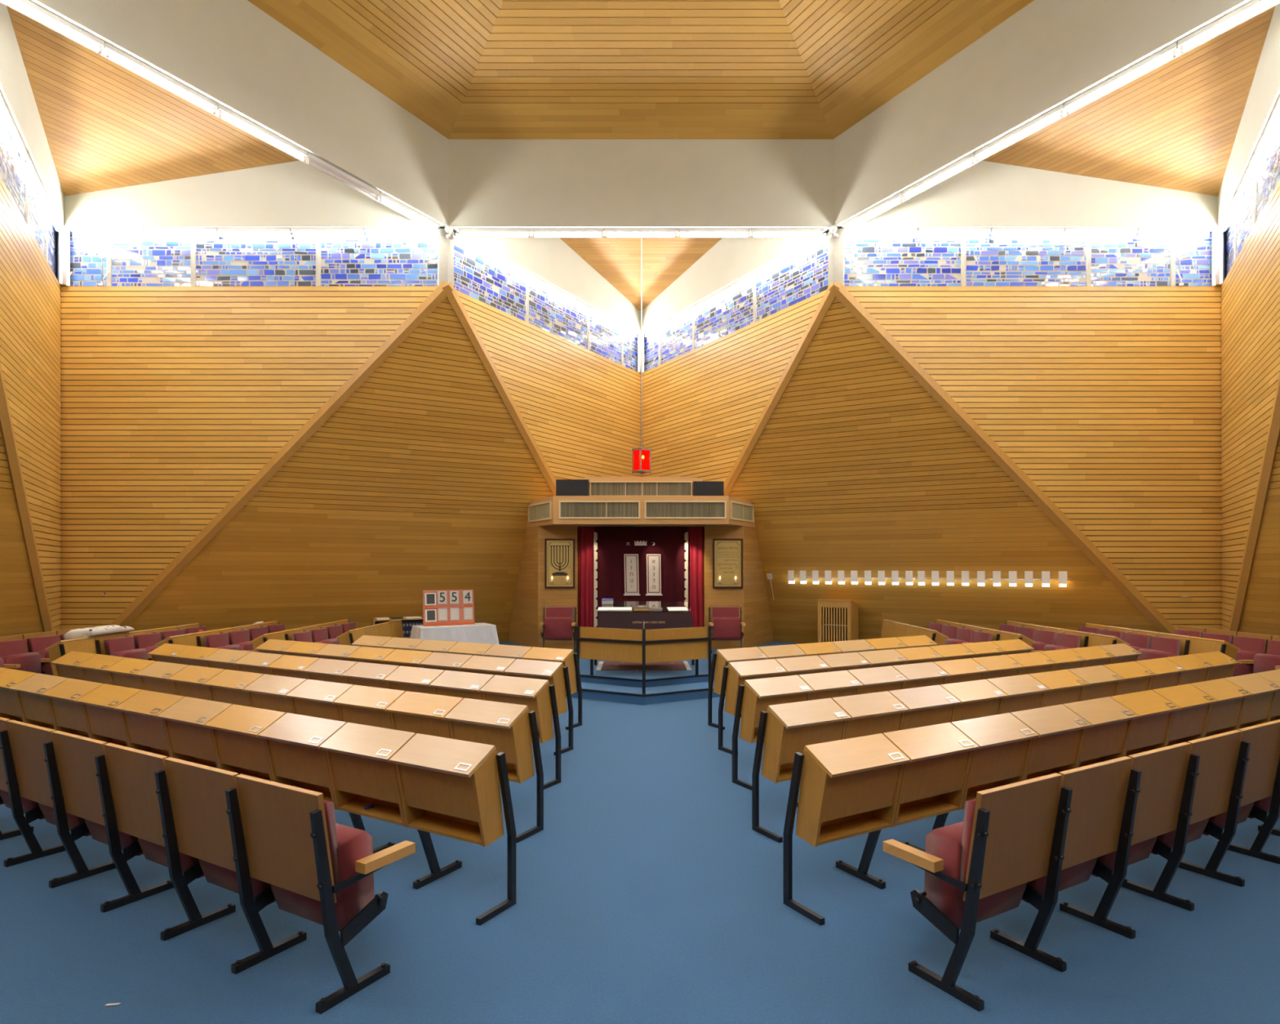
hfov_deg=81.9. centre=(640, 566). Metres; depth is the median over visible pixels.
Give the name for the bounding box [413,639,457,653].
desk
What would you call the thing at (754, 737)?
shelf
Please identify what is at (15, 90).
ceiling
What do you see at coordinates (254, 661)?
desk
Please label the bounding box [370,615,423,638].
rack
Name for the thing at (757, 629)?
wall
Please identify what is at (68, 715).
desk
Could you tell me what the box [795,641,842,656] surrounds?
desk
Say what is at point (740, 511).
grille
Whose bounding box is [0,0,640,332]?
ceiling
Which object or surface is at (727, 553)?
framed plaque
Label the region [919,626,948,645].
desk
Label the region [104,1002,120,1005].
paper scrap
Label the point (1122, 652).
desk
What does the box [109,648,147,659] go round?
seat cushion
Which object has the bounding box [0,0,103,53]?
strip light
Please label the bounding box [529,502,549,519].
grille
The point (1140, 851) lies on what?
seat cushion
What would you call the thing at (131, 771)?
seat
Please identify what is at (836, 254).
column
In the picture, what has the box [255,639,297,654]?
desk
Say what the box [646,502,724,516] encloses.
grille
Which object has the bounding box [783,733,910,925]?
desk
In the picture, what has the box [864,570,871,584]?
wall lamp
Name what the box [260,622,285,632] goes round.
seat
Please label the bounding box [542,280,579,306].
strip light
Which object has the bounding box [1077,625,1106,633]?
seat
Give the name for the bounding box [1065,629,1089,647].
desk
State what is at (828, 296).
trim
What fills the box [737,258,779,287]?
strip light
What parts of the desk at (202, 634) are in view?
lid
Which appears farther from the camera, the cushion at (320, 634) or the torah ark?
the torah ark
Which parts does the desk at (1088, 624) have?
lid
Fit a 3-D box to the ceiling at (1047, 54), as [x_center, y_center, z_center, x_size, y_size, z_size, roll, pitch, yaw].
[4.399,-5.837,8.530,0.300,1.626,17.290,0,0,-30]
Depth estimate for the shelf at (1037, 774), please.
4.52 m
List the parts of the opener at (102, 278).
rod, crank handle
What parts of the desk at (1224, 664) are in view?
lid, panel, panel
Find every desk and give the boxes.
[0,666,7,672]
[0,668,37,722]
[10,672,68,730]
[41,678,103,737]
[44,635,97,675]
[50,650,97,679]
[75,683,142,746]
[76,653,125,684]
[93,631,125,654]
[104,657,155,689]
[114,689,185,757]
[124,628,152,648]
[134,661,188,694]
[147,643,191,663]
[151,625,177,632]
[155,632,197,647]
[156,696,232,768]
[168,665,224,700]
[174,645,220,666]
[176,622,199,629]
[195,629,219,647]
[203,648,250,671]
[203,669,263,706]
[204,703,286,781]
[219,626,240,632]
[234,651,284,674]
[240,622,260,629]
[242,674,306,713]
[249,630,285,652]
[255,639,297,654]
[257,712,346,808]
[259,620,277,626]
[266,654,319,679]
[284,626,302,640]
[284,640,328,657]
[285,679,353,720]
[302,624,319,631]
[302,657,357,683]
[315,643,360,661]
[319,621,334,627]
[319,722,415,853]
[333,618,348,624]
[333,684,405,728]
[336,626,365,645]
[342,662,399,688]
[346,646,395,664]
[351,635,392,648]
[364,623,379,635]
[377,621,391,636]
[381,636,424,650]
[382,648,432,667]
[383,665,444,693]
[386,690,463,738]
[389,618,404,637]
[389,733,515,925]
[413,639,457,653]
[420,652,472,671]
[429,670,494,700]
[444,697,543,842]
[447,641,493,656]
[460,655,515,675]
[479,675,560,789]
[483,644,532,659]
[504,658,573,755]
[522,646,582,729]
[573,619,714,693]
[707,646,768,729]
[718,658,787,754]
[732,675,813,790]
[751,697,851,842]
[757,644,806,659]
[775,655,831,675]
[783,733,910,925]
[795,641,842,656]
[798,670,862,700]
[817,652,871,671]
[831,639,875,653]
[831,690,909,738]
[847,666,908,694]
[857,648,907,667]
[864,636,907,650]
[880,618,894,638]
[883,722,978,852]
[888,684,960,729]
[892,621,906,637]
[892,662,950,688]
[894,646,942,664]
[896,635,937,648]
[905,623,920,636]
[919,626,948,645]
[928,643,975,661]
[933,657,988,684]
[936,618,951,624]
[940,679,1008,721]
[950,621,965,627]
[951,712,1039,809]
[961,640,1005,657]
[964,624,982,631]
[971,654,1023,679]
[981,626,1000,640]
[986,674,1050,714]
[991,639,1034,654]
[999,630,1035,646]
[1006,620,1025,626]
[1007,651,1056,675]
[1010,704,1091,780]
[1024,622,1044,629]
[1029,669,1088,706]
[1040,648,1087,671]
[1043,626,1065,632]
[1062,696,1138,767]
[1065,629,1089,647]
[1067,665,1124,701]
[1070,645,1115,666]
[1084,622,1108,629]
[1087,632,1130,646]
[1098,643,1142,663]
[1102,661,1156,695]
[1107,625,1133,632]
[1110,689,1180,756]
[1132,628,1160,648]
[1136,657,1186,689]
[1151,683,1217,746]
[1159,632,1191,655]
[1165,653,1213,684]
[1188,635,1239,659]
[1190,678,1252,737]
[1193,650,1239,680]
[1224,673,1279,728]
[1255,669,1279,721]
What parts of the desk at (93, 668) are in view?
panel, panel, lid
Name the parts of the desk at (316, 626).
lid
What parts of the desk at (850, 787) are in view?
leg, panel, panel, lid, panel, leg, panel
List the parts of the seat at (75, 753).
hinge plate, panel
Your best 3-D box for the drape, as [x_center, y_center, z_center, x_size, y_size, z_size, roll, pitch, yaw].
[0.065,0.807,10.365,1.320,0.565,0.990,0,0,0]
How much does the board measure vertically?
0.555 m
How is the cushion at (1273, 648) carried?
on the seat at (1263, 662)
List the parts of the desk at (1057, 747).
panel, panel, lid, panel, panel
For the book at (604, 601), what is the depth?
10.51 m
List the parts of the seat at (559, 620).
panel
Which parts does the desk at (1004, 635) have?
panel, panel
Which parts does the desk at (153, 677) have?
panel, panel, lid, panel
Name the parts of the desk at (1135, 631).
lid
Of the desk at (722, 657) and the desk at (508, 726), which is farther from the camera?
the desk at (722, 657)
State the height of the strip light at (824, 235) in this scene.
0.118 m
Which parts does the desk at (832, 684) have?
panel, panel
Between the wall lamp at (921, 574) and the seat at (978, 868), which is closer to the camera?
the seat at (978, 868)
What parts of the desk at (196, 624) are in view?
lid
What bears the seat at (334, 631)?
on the floor at (647, 891)
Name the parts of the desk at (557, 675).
panel, lid, panel, leg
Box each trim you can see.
[0,361,53,631]
[111,280,453,626]
[441,281,555,495]
[724,281,839,495]
[829,280,1175,633]
[1228,371,1279,631]
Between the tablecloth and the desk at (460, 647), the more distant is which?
the tablecloth
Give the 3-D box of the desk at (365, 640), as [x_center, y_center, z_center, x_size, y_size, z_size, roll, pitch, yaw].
[-3.196,1.252,9.093,0.543,0.795,0.494,0,0,30]
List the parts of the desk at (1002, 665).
panel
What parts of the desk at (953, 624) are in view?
lid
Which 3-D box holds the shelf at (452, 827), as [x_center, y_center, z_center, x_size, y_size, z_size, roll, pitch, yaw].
[-0.928,1.298,3.639,0.489,0.030,0.119,0,0,30]
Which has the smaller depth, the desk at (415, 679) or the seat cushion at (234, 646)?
the desk at (415, 679)
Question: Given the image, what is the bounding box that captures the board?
[422,589,474,626]
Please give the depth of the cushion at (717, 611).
12.54 m
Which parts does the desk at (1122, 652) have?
panel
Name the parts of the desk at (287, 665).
panel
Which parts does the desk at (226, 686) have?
panel, panel, lid, panel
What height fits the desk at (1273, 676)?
0.795 m
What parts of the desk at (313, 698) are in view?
panel, panel, lid, panel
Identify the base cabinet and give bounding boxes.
[817,599,858,642]
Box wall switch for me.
[766,573,773,599]
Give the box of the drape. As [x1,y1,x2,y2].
[597,612,693,629]
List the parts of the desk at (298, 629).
lid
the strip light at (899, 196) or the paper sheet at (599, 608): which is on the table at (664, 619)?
the paper sheet at (599, 608)
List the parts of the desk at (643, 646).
post, rail, panel, post, panel, rail, post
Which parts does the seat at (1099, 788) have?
panel, hinge plate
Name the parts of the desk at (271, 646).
panel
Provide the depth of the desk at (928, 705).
5.10 m
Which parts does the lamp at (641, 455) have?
red glass, hanging rod, frame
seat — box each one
[0,634,41,673]
[0,657,4,667]
[0,716,44,839]
[0,720,90,866]
[22,631,60,675]
[43,730,143,888]
[56,626,86,639]
[94,742,204,912]
[95,635,147,659]
[125,631,161,660]
[153,628,185,639]
[154,756,275,940]
[177,625,206,634]
[196,632,241,650]
[219,629,253,651]
[225,773,415,1013]
[240,626,268,640]
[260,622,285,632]
[284,630,322,643]
[302,626,339,644]
[320,624,342,639]
[334,622,355,633]
[539,604,577,653]
[708,604,745,653]
[883,773,1072,1011]
[928,622,950,633]
[942,624,964,639]
[945,626,981,644]
[962,630,999,643]
[999,622,1024,632]
[1016,626,1041,640]
[1021,755,1142,938]
[1031,629,1065,652]
[1043,632,1088,650]
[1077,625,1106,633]
[1091,742,1199,911]
[1099,628,1131,639]
[1123,631,1159,650]
[1137,635,1190,660]
[1151,729,1250,886]
[1173,625,1205,637]
[1202,627,1237,644]
[1202,719,1279,863]
[1232,631,1272,676]
[1248,754,1279,835]
[1253,635,1279,673]
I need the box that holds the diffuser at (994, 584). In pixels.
[993,582,999,586]
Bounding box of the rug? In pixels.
[595,660,692,670]
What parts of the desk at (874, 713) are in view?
panel, lid, panel, panel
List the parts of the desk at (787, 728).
leg, panel, panel, lid, panel, panel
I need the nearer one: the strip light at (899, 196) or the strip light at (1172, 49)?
the strip light at (1172, 49)
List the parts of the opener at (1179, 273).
crank handle, rod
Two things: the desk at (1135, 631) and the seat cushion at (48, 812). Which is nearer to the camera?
the seat cushion at (48, 812)
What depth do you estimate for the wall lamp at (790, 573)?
13.38 m
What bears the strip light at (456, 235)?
attached to the ceiling at (233, 54)
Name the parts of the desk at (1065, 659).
panel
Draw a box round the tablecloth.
[409,622,498,644]
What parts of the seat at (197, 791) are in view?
hinge plate, panel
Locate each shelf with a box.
[43,725,54,729]
[74,733,88,737]
[108,741,127,746]
[147,750,169,757]
[191,760,217,768]
[238,771,270,780]
[292,784,332,801]
[338,798,402,825]
[408,814,482,845]
[506,768,518,782]
[752,733,764,742]
[777,768,792,782]
[817,814,890,844]
[896,798,959,825]
[964,784,1002,808]
[1026,771,1056,779]
[1079,760,1102,767]
[1125,750,1145,756]
[1167,741,1182,746]
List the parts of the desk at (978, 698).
panel, lid, panel, panel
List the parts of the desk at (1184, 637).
lid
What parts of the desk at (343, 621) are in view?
panel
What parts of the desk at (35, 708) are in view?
panel, panel, lid, panel, panel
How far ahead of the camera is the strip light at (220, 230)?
10.96 m
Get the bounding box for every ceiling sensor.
[444,225,454,239]
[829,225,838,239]
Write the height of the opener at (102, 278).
0.741 m
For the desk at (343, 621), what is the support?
attached to the seat at (346, 627)
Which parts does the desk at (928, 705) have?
panel, lid, panel, panel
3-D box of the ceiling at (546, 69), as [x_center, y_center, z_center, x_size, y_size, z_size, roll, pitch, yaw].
[0.000,-6.876,8.482,11.507,1.139,4.984,0,0,0]
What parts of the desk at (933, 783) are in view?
panel, panel, leg, lid, panel, panel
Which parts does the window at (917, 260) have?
pane, pane, pane, pane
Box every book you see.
[601,598,613,604]
[632,604,649,610]
[648,607,662,610]
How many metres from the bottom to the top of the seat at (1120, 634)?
0.752 m
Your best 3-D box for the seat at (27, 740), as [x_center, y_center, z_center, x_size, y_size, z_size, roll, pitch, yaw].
[-3.180,1.248,4.100,0.551,0.804,0.447,0,0,30]
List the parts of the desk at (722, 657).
leg, panel, lid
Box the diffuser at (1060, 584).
[1059,583,1066,586]
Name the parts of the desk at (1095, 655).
lid, panel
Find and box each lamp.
[631,236,651,474]
[787,570,794,583]
[800,570,806,583]
[812,570,818,584]
[824,570,831,584]
[837,570,844,584]
[850,570,857,584]
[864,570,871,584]
[877,570,884,585]
[891,570,898,585]
[905,570,912,585]
[917,570,924,585]
[931,570,938,585]
[946,570,954,586]
[961,570,968,586]
[977,570,985,586]
[992,570,1000,586]
[1008,570,1017,586]
[1024,570,1032,586]
[1041,570,1049,586]
[1058,571,1066,586]
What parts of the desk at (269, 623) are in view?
lid, panel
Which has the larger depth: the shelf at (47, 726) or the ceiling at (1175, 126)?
the ceiling at (1175, 126)
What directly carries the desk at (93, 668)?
on the floor at (647, 891)
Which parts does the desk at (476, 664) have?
panel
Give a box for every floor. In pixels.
[0,696,1279,1023]
[498,640,798,696]
[565,680,725,705]
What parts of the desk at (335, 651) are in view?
panel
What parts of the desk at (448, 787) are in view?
panel, leg, panel, lid, panel, panel, leg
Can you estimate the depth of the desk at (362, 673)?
6.38 m
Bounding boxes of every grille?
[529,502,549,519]
[560,502,637,516]
[591,482,690,495]
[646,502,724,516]
[732,502,752,519]
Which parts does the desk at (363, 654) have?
panel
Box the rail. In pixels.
[794,577,1072,579]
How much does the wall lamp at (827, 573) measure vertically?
0.245 m
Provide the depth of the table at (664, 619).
9.89 m
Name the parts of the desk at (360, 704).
panel, panel, lid, panel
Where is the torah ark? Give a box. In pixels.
[578,526,703,626]
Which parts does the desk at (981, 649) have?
panel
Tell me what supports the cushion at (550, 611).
on the seat at (559, 620)
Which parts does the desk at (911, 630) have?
lid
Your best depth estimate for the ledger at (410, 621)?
12.63 m
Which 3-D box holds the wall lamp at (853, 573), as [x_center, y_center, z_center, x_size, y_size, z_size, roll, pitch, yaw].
[3.727,0.198,12.858,0.112,0.245,0.103,0,0,30]
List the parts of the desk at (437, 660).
panel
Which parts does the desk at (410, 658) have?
panel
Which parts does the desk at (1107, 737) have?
panel, panel, lid, panel, panel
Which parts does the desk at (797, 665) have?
panel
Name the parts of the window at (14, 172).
pane, pane, pane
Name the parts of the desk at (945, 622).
panel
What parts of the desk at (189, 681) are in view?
panel, panel, lid, panel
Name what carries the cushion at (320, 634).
on the seat at (321, 634)
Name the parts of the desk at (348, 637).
panel, lid, leg, panel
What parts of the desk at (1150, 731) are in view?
panel, panel, lid, panel, panel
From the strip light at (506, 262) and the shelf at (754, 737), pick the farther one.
the strip light at (506, 262)
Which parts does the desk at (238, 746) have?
panel, panel, lid, panel, panel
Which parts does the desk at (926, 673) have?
lid, panel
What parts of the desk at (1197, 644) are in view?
panel, lid, leg, panel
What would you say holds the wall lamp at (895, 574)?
attached to the rail
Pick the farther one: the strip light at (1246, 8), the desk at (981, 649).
the desk at (981, 649)
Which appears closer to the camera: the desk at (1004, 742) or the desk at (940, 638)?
the desk at (1004, 742)
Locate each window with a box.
[0,112,55,275]
[70,230,437,285]
[453,238,637,371]
[644,236,827,371]
[844,230,1212,285]
[1226,115,1279,275]
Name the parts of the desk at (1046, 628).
lid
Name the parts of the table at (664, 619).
leg, glass, leg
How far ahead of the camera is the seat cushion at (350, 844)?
2.93 m
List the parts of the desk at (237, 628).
lid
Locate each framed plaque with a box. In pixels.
[544,538,574,587]
[712,538,742,587]
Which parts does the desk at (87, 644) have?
panel, leg, lid, panel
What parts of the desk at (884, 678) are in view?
panel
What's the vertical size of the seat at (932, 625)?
0.752 m
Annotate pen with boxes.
[364,803,377,808]
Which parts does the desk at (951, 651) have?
panel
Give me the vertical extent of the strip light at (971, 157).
0.118 m
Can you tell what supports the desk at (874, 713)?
on the floor at (647, 891)
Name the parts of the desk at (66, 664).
panel, panel, lid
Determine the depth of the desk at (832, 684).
5.84 m
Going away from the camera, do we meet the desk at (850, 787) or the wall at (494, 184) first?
the desk at (850, 787)
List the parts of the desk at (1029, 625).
lid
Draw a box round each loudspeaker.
[555,479,588,495]
[693,480,724,495]
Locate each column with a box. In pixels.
[437,228,453,286]
[827,228,844,286]
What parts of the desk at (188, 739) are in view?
panel, panel, lid, panel, panel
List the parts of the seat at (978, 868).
armrest, hinge plate, panel, hinge plate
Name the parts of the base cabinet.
panel, panel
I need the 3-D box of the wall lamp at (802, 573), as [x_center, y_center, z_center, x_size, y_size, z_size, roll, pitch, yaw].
[2.938,0.198,13.314,0.112,0.245,0.103,0,0,30]
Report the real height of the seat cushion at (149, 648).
0.392 m
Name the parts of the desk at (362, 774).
panel, panel, lid, leg, panel, panel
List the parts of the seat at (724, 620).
panel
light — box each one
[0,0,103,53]
[0,92,5,112]
[1,104,27,160]
[23,153,45,199]
[41,192,60,231]
[57,225,70,285]
[103,42,217,114]
[144,227,218,236]
[216,103,306,161]
[217,227,291,236]
[291,227,364,236]
[305,152,379,200]
[377,191,439,232]
[453,232,502,265]
[458,228,530,237]
[502,258,544,287]
[531,228,604,237]
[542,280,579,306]
[578,300,610,322]
[604,228,676,237]
[671,300,703,322]
[678,228,750,237]
[702,280,738,306]
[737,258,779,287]
[751,228,823,237]
[778,232,827,265]
[842,191,903,232]
[902,152,976,200]
[917,227,991,236]
[974,103,1065,161]
[990,227,1064,236]
[1063,227,1137,236]
[1064,42,1178,114]
[1177,0,1279,53]
[1212,225,1224,285]
[1222,192,1239,231]
[1236,152,1257,199]
[1254,104,1279,160]
[1276,96,1279,113]
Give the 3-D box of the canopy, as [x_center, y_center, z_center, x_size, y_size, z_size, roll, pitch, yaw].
[0.000,-0.940,12.839,4.200,0.471,1.122,0,0,0]
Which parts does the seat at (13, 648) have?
panel, armrest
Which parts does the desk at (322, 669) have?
panel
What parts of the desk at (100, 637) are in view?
lid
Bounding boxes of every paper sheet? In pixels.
[597,607,631,610]
[666,606,688,610]
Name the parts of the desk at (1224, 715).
panel, panel, lid, panel, panel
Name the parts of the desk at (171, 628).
lid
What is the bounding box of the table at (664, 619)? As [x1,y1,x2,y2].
[590,600,698,675]
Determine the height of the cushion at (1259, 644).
0.337 m
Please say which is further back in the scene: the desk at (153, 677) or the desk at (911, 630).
the desk at (911, 630)
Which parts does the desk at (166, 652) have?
panel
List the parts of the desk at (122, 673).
panel, panel, lid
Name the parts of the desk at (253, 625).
lid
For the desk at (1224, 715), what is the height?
0.795 m
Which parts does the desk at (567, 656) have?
lid, panel, leg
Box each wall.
[0,176,61,631]
[0,427,43,636]
[61,285,438,630]
[63,139,1217,235]
[123,297,553,641]
[455,289,640,479]
[508,525,538,647]
[537,525,743,648]
[640,289,826,482]
[728,296,1160,644]
[743,525,773,647]
[844,285,1220,286]
[844,285,1221,629]
[1221,180,1279,630]
[1238,436,1279,635]
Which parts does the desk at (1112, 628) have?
lid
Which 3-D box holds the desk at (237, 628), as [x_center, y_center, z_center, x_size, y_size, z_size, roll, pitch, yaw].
[-5.800,1.085,10.307,0.244,0.460,0.525,0,0,0]
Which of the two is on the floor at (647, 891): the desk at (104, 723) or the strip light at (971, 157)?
the desk at (104, 723)
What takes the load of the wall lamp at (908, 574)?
attached to the rail
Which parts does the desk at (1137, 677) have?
panel, lid, panel, panel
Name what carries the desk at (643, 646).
on the floor at (636, 700)
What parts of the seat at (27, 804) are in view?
panel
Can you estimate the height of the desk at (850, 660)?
0.795 m
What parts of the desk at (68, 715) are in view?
panel, panel, lid, panel, panel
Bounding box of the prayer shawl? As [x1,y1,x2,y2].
[63,624,134,639]
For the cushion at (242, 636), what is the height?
0.337 m
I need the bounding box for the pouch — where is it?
[193,629,203,632]
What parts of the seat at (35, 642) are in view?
panel, armrest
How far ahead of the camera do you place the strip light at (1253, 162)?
9.37 m
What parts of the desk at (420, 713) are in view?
panel, panel, lid, panel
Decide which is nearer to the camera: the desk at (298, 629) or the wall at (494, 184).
the desk at (298, 629)
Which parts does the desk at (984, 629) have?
lid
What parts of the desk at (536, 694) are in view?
panel, panel, lid, panel, panel, leg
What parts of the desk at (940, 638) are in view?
panel, leg, lid, panel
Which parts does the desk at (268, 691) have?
panel, panel, lid, panel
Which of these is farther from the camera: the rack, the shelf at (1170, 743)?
the rack
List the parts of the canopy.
grille frame, grille frame, grille frame, grille frame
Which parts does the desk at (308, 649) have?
panel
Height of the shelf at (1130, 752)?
0.030 m
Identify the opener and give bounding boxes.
[97,235,109,285]
[1175,235,1183,285]
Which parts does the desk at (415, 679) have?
panel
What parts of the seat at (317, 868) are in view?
hinge plate, panel, hinge plate, armrest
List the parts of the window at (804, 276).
pane, pane, pane, pane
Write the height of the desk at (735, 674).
0.795 m
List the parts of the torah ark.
panel, embroidered crown, panel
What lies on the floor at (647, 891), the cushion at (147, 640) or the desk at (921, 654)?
the desk at (921, 654)
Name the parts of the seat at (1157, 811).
panel, hinge plate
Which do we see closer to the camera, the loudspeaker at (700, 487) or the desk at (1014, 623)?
the desk at (1014, 623)
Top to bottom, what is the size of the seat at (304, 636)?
0.752 m
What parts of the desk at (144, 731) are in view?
panel, panel, lid, panel, panel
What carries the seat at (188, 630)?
on the floor at (647, 891)
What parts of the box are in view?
grille frame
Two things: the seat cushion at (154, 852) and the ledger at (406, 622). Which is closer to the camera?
the seat cushion at (154, 852)
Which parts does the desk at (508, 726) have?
panel, panel, lid, panel, panel, leg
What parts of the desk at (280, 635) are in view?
panel, lid, panel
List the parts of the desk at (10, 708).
panel, panel, lid, panel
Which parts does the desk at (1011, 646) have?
panel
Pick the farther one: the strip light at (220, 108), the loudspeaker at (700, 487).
the loudspeaker at (700, 487)
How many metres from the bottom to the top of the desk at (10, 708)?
0.795 m
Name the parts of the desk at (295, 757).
panel, panel, lid, panel, panel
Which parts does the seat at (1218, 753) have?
panel, hinge plate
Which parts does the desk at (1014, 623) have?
panel, lid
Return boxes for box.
[578,476,702,495]
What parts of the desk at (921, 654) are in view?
panel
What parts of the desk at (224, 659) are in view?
panel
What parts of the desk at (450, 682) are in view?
panel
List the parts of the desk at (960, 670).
panel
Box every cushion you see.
[0,638,26,656]
[0,651,41,673]
[0,789,44,819]
[26,635,60,652]
[33,649,53,675]
[38,802,90,836]
[84,818,143,855]
[103,635,134,655]
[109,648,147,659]
[133,631,161,648]
[137,837,204,878]
[142,645,157,660]
[199,858,275,904]
[204,632,229,647]
[213,644,241,650]
[226,629,249,644]
[235,640,253,650]
[266,623,285,632]
[271,822,373,931]
[291,630,312,642]
[310,626,328,642]
[315,638,339,644]
[323,800,339,884]
[544,617,572,639]
[546,607,572,617]
[712,607,738,617]
[712,617,740,639]
[924,821,1026,928]
[942,624,958,638]
[945,638,968,644]
[955,626,974,642]
[959,798,976,882]
[972,630,993,642]
[999,623,1017,632]
[1021,857,1097,902]
[1031,640,1048,650]
[1035,629,1057,644]
[1043,644,1071,650]
[1055,632,1080,648]
[1091,836,1156,876]
[1129,645,1142,650]
[1137,648,1175,660]
[1150,635,1181,656]
[1151,817,1208,854]
[1173,628,1202,637]
[1202,631,1233,644]
[1202,801,1253,835]
[1232,635,1267,653]
[1232,649,1259,676]
[1248,794,1272,818]
[1253,653,1279,673]
[1267,640,1279,655]
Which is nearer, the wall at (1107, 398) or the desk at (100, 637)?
the desk at (100, 637)
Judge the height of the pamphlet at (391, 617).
0.022 m
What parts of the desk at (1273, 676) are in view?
lid, panel, panel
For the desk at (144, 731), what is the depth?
4.90 m
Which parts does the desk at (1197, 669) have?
lid, panel, panel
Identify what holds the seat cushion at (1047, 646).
on the seat at (1064, 641)
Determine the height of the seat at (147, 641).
0.752 m
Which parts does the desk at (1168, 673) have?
lid, panel, panel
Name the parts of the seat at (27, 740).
hinge plate, panel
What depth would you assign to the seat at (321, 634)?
10.58 m
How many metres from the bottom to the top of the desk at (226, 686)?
0.795 m
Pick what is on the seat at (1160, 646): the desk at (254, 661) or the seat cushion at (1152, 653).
the seat cushion at (1152, 653)
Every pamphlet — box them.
[374,617,389,619]
[391,617,403,618]
[403,616,421,618]
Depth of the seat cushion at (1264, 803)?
4.26 m
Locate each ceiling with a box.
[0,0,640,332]
[0,1,63,226]
[6,4,1275,311]
[247,0,1034,139]
[642,0,1279,332]
[1217,3,1279,226]
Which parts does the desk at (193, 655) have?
panel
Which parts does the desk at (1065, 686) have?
panel, lid, panel, panel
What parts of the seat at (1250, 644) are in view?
armrest, panel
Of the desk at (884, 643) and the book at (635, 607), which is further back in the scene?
the book at (635, 607)
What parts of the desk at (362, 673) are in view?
panel, lid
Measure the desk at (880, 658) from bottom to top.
0.795 m
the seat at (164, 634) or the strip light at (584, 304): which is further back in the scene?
the strip light at (584, 304)
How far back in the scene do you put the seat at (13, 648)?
8.92 m
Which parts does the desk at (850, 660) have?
panel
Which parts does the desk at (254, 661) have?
panel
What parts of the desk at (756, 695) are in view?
leg, panel, panel, lid, panel, panel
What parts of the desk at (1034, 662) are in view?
lid, panel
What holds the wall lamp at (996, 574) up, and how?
attached to the rail
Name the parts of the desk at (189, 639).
panel, panel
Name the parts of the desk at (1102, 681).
panel, lid, panel, panel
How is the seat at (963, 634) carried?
on the floor at (647, 891)
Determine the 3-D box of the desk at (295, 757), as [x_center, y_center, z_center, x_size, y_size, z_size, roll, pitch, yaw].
[-1.816,1.252,4.243,0.543,0.795,0.494,0,0,30]
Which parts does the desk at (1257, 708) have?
panel, panel, lid, panel, panel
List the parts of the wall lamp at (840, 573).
lamp shade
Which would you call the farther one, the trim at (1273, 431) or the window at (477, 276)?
the window at (477, 276)
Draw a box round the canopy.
[526,495,755,527]
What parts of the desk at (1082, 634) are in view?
lid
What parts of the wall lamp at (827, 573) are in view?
lamp shade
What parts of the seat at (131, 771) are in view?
hinge plate, panel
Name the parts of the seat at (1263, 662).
panel, armrest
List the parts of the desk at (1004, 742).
panel, panel, lid, panel, panel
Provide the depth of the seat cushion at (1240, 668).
9.15 m
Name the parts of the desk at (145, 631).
lid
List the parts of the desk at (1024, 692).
panel, lid, panel, panel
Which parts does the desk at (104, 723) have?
panel, panel, lid, panel, panel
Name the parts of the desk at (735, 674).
leg, panel, lid, panel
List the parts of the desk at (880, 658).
panel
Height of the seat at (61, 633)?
0.804 m
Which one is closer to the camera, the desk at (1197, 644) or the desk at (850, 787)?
the desk at (850, 787)
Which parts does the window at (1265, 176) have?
pane, pane, pane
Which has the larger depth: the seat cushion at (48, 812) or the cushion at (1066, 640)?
the cushion at (1066, 640)
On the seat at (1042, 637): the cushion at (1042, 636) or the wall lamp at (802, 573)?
the cushion at (1042, 636)
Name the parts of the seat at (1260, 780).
panel, hinge plate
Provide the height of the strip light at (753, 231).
0.118 m
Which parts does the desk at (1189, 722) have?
panel, panel, lid, panel, panel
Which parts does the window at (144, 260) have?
pane, pane, pane, pane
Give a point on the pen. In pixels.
(372, 805)
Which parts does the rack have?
panel, panel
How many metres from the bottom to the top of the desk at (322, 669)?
0.795 m
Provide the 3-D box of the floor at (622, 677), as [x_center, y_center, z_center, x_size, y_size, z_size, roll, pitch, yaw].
[0.066,1.497,12.685,6.071,0.106,6.124,0,0,-43]
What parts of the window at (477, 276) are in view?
pane, pane, pane, pane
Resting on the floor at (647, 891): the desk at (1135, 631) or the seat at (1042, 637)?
the seat at (1042, 637)
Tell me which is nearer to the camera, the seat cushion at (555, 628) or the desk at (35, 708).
the desk at (35, 708)
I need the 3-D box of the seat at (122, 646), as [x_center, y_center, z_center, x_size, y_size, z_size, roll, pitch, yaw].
[-6.441,1.274,9.255,0.447,0.752,0.523,0,0,0]
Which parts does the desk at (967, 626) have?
lid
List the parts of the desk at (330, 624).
lid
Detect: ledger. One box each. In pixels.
[401,620,405,637]
[404,620,408,636]
[407,620,412,636]
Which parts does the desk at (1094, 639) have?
panel, panel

